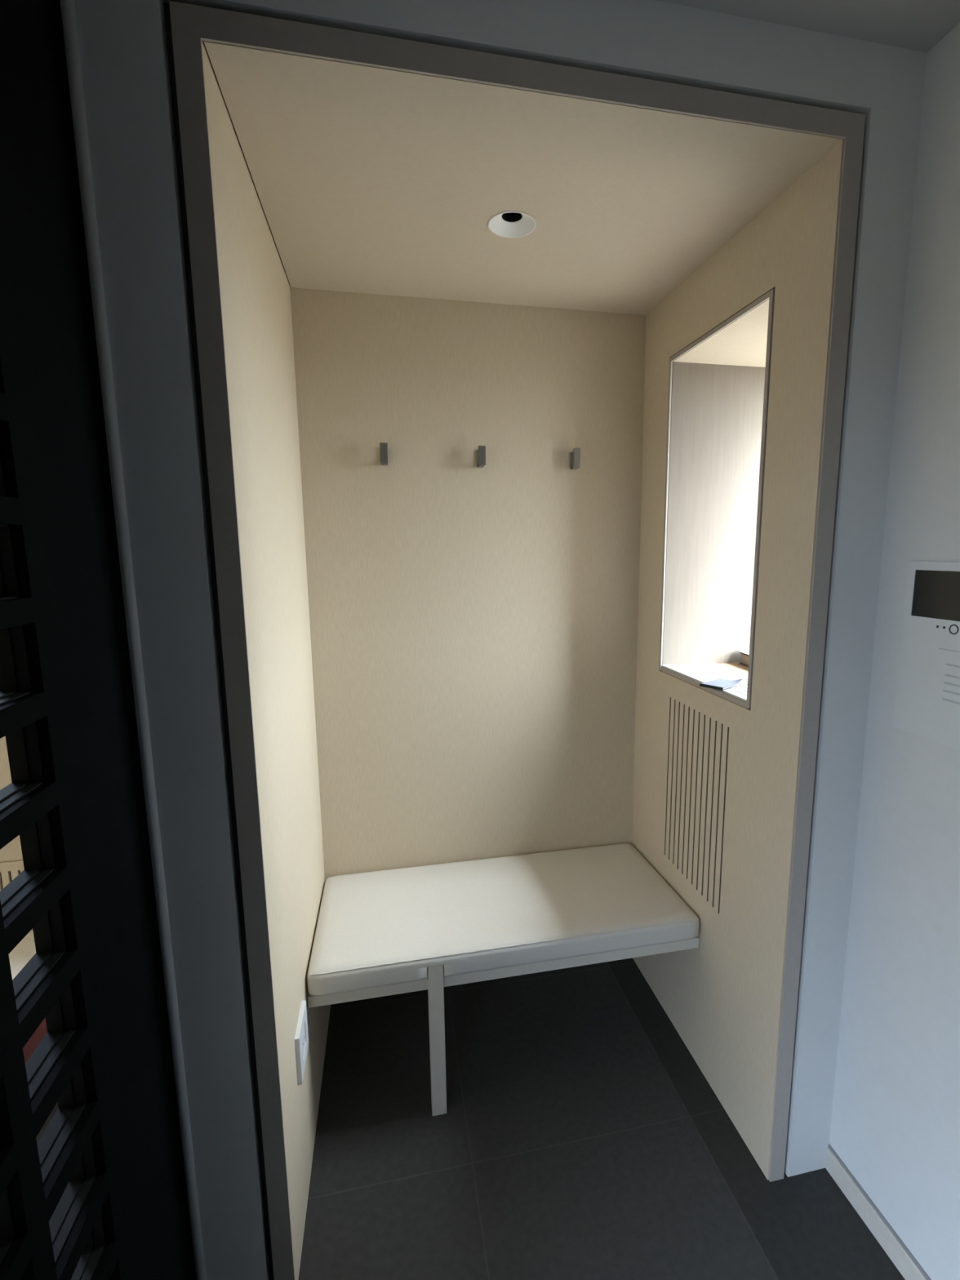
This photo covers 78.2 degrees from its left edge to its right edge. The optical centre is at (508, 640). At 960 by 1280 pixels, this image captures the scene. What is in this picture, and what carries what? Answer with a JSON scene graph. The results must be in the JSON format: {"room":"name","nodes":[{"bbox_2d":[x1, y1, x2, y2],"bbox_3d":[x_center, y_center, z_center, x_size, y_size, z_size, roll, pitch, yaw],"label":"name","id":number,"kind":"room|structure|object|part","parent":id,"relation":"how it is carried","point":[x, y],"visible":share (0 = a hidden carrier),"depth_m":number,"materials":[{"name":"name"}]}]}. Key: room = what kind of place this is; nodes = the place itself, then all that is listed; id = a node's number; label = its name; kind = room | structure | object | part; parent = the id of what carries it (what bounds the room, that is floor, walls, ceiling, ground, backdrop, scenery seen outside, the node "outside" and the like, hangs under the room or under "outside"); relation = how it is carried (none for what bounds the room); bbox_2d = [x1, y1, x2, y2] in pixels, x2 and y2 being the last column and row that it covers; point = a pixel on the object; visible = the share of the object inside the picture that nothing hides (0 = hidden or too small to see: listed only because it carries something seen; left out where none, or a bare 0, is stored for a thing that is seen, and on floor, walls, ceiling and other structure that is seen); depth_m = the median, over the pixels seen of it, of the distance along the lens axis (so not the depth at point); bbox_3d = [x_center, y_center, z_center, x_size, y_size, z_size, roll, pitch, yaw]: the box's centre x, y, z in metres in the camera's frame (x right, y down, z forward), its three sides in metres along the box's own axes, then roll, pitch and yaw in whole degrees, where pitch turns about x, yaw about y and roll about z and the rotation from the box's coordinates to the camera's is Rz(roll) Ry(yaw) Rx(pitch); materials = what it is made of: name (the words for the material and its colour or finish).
{"room":"entryway","nodes":[
{"label":"entryway","id":0,"kind":"room"},
{"bbox_2d":[201,40,330,1279],"bbox_3d":[-0.633,0.097,1.431,0.200,2.444,0.850,-2,9,-12],"label":"wall","id":1,"kind":"structure","parent":0,"point":[255,291],"depth_m":1.27,"materials":[{"name":"beige wood"}]},
{"bbox_2d":[294,1000,308,1084],"bbox_3d":[-0.484,0.939,1.385,0.010,0.117,0.117,-2,9,-12],"label":"wall socket","id":2,"kind":"object","parent":1,"relation":"attached to","point":[301,1038],"visible":1,"depth_m":1.36,"materials":[{"name":"white plastic"}]},
{"bbox_2d":[0,284,646,929],"bbox_3d":[-0.764,0.024,1.909,3.540,2.444,0.150,-2,9,-12],"label":"wall","id":3,"kind":"structure","parent":0,"point":[473,629],"depth_m":1.93,"materials":[{"name":"beige paint"}]},
{"bbox_2d":[0,859,24,890],"bbox_3d":[-1.668,0.767,1.750,0.750,0.196,0.012,-2,9,-12],"label":"air vent","id":4,"kind":"object","parent":3,"relation":"in","point":[9,870],"visible":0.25,"depth_m":1.77,"materials":[{"name":"beige wood"}]},
{"bbox_2d":[379,442,388,465],"bbox_3d":[-0.379,-0.570,1.800,0.024,0.061,0.041,-2,9,-12],"label":"coat hook","id":5,"kind":"object","parent":3,"relation":"attached to","point":[383,446],"visible":1,"depth_m":1.78,"materials":[{"name":"silver metal"}]},
{"bbox_2d":[476,445,485,467],"bbox_3d":[-0.085,-0.581,1.860,0.024,0.061,0.041,-2,9,-12],"label":"coat hook","id":6,"kind":"object","parent":3,"relation":"attached to","point":[481,452],"visible":1,"depth_m":1.84,"materials":[{"name":"silver metal"}]},
{"bbox_3d":[-0.089,-0.580,1.877,0.021,0.054,0.006,-2,9,-12],"label":"wall plate","id":7,"kind":"part","parent":6,"relation":"part of","materials":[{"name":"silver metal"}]},
{"bbox_2d":[570,448,581,469],"bbox_3d":[0.218,-0.592,1.922,0.024,0.061,0.041,-2,9,-12],"label":"coat hook","id":8,"kind":"object","parent":3,"relation":"attached to","point":[575,455],"visible":1,"depth_m":1.90,"materials":[{"name":"silver metal"}]},
{"bbox_3d":[0.215,-0.592,1.939,0.021,0.054,0.006,-2,9,-12],"label":"wall plate","id":9,"kind":"part","parent":8,"relation":"part of","materials":[{"name":"silver metal"}]},
{"bbox_2d":[35,957,905,1279],"bbox_3d":[-0.104,1.670,-0.364,3.800,0.120,5.500,-2,9,-12],"label":"floor","id":10,"kind":"structure","parent":0,"point":[580,1136],"depth_m":1.50,"materials":[{"name":"tile"}]},
{"bbox_2d":[8,929,35,979],"bbox_3d":[-1.591,1.098,1.685,0.950,0.400,0.241,-2,9,-12],"label":"bench","id":11,"kind":"object","parent":10,"relation":"on","point":[25,949],"visible":0.02,"depth_m":1.69,"materials":[{"name":"beige paint"}]},
{"bbox_2d":[22,1017,47,1062],"bbox_3d":[-1.373,1.161,1.730,0.290,0.260,0.220,-2,9,-12],"label":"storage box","id":12,"kind":"object","parent":10,"relation":"on","point":[37,1036],"visible":0.02,"depth_m":1.62,"materials":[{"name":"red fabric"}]},
{"bbox_2d":[306,843,699,1115],"bbox_3d":[-0.024,1.017,1.873,1.096,0.482,0.512,-2,9,-12],"label":"bench","id":13,"kind":"object","parent":10,"relation":"on","point":[433,927],"visible":1,"depth_m":1.69,"materials":[{"name":"beige paint"}]},
{"bbox_3d":[-0.194,1.075,1.604,0.040,0.452,0.040,-2,9,-12],"label":"leg","id":14,"kind":"part","parent":13,"relation":"part of","materials":[{"name":"beige paint"}]},
{"bbox_2d":[306,843,699,995],"bbox_3d":[-0.026,0.817,1.841,1.090,0.075,0.510,-2,9,-12],"label":"cushion","id":15,"kind":"object","parent":13,"relation":"on","point":[433,925],"depth_m":1.71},
{"bbox_2d":[74,0,927,1279],"bbox_3d":[0.086,0.133,1.171,1.466,2.444,0.050,-2,9,-12],"label":"wall","id":16,"kind":"structure","parent":0,"point":[122,45],"depth_m":1.04,"materials":[{"name":"white paint"}]},
{"bbox_2d":[59,0,206,1279],"bbox_3d":[-0.618,0.164,1.003,0.018,2.444,0.018,-2,9,-12],"label":"trim","id":17,"kind":"structure","parent":16,"relation":"attached to","point":[67,7],"depth_m":0.96,"materials":[{"name":"white paint"}]},
{"bbox_2d":[163,2,274,1279],"bbox_3d":[0.083,0.184,1.189,1.206,2.338,0.028,-2,9,-12],"label":"trim","id":18,"kind":"structure","parent":16,"relation":"attached to","point":[166,6],"depth_m":1.01,"materials":[{"name":"grey metal"}]},
{"bbox_2d":[168,0,865,1279],"bbox_3d":[0.091,0.195,1.157,1.180,2.325,0.005,-2,9,-12],"label":"door frame","id":19,"kind":"structure","parent":16,"relation":"attached to","point":[192,24],"depth_m":1.03,"materials":[{"name":"grey metal"}]},
{"bbox_2d":[204,40,842,315],"bbox_3d":[-0.002,-0.990,1.396,1.097,0.030,0.850,-2,9,-12],"label":"ceiling","id":20,"kind":"structure","parent":0,"point":[369,180],"depth_m":1.21,"materials":[{"name":"beige paint"}]},
{"bbox_2d":[488,211,536,237],"bbox_3d":[0.009,-0.993,1.375,0.113,0.046,0.113,-2,9,-12],"label":"recessed light","id":21,"kind":"object","parent":20,"relation":"in","point":[510,224],"visible":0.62,"depth_m":1.40,"materials":[{"name":"white metal"}]},
{"bbox_2d":[631,138,844,1180],"bbox_3d":[0.806,0.042,1.725,0.540,2.444,0.850,-2,9,-12],"label":"wall","id":22,"kind":"structure","parent":0,"point":[722,996],"depth_m":1.55,"materials":[{"name":"beige wood"}]},
{"bbox_2d":[661,688,732,924],"bbox_3d":[0.558,0.463,1.744,0.030,0.580,0.360,-2,9,-12],"label":"air vent","id":23,"kind":"object","parent":22,"relation":"in","point":[698,741],"visible":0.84,"depth_m":1.71,"materials":[{"name":"beige wood"}]},
{"bbox_2d":[661,662,748,709],"bbox_3d":[0.785,0.118,1.734,0.494,0.020,0.466,-2,9,-12],"label":"sill","id":24,"kind":"structure","parent":22,"relation":"attached to","point":[736,666],"depth_m":1.86,"materials":[{"name":"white wood"}]},
{"bbox_2d":[662,662,747,702],"bbox_3d":[0.632,0.112,1.700,0.181,0.006,0.464,-2,9,-12],"label":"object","id":25,"kind":"structure","parent":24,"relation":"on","point":[701,673],"depth_m":1.77,"materials":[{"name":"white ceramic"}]},
{"bbox_2d":[699,678,742,690],"bbox_3d":[0.582,0.113,1.612,0.102,0.019,0.069,-8,11,-39],"label":"booklet","id":26,"kind":"object","parent":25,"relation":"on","point":[722,684],"visible":1,"depth_m":1.60,"materials":[{"name":"white paper"}]},
{"bbox_2d":[739,652,749,666],"bbox_3d":[0.845,0.071,1.848,0.150,0.037,0.210,-1,9,-4],"label":"book","id":27,"kind":"object","parent":24,"relation":"on","point":[744,657],"visible":0.11,"depth_m":1.92,"materials":[{"name":"brown paper"}]},
{"bbox_2d":[737,648,749,654],"bbox_3d":[0.850,0.041,1.842,0.170,0.013,0.230,-1,9,-7],"label":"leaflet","id":28,"kind":"object","parent":27,"relation":"on","point":[746,651],"visible":0.07,"depth_m":1.92,"materials":[{"name":"white paper"}]},
{"bbox_2d":[658,287,775,710],"bbox_3d":[0.539,-0.341,1.611,0.005,0.954,0.490,-2,9,-12],"label":"window frame","id":29,"kind":"structure","parent":22,"relation":"attached to","point":[770,295],"depth_m":1.43,"materials":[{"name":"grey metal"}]},
{"bbox_2d":[656,0,959,53],"bbox_3d":[-0.239,-0.874,-0.784,3.560,0.150,5.500,-2,9,-12],"label":"ceiling","id":30,"kind":"structure","parent":0,"point":[919,25],"depth_m":1.02,"materials":[{"name":"grey paint"}]},
{"bbox_2d":[829,22,959,1279],"bbox_3d":[1.052,0.167,0.913,0.360,2.444,0.950,-2,9,-12],"label":"wall","id":31,"kind":"structure","parent":0,"point":[895,1119],"depth_m":1.18,"materials":[{"name":"white paint"}]},
{"bbox_2d":[893,560,959,750],"bbox_3d":[0.828,0.031,1.058,0.011,0.340,0.286,-2,9,-12],"label":"intercom panel","id":32,"kind":"object","parent":31,"relation":"attached to","point":[927,704],"visible":1,"depth_m":1.13,"materials":[{"name":"white plastic"}]},
{"bbox_3d":[-0.184,0.534,-1.399,0.120,2.444,3.668,-2,9,-12],"label":"wall","id":33,"kind":"structure","parent":0,"visible":0},
{"bbox_2d":[0,0,195,1279],"bbox_3d":[-0.585,0.212,0.690,0.046,2.436,0.630,-2,9,-12],"label":"lattice door","id":34,"kind":"structure","parent":33,"relation":"in","point":[101,1194],"depth_m":0.79,"materials":[{"name":"black paint"}]},
{"bbox_3d":[1.494,0.491,-1.191,0.360,2.444,3.400,-2,9,-12],"label":"wall","id":35,"kind":"structure","parent":0,"visible":0},
{"bbox_2d":[825,1143,931,1279],"bbox_3d":[1.222,1.601,-0.561,0.007,0.060,4.200,-2,9,-12],"label":"baseboard","id":36,"kind":"structure","parent":35,"relation":"attached to","point":[908,1268],"depth_m":1.33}
]}

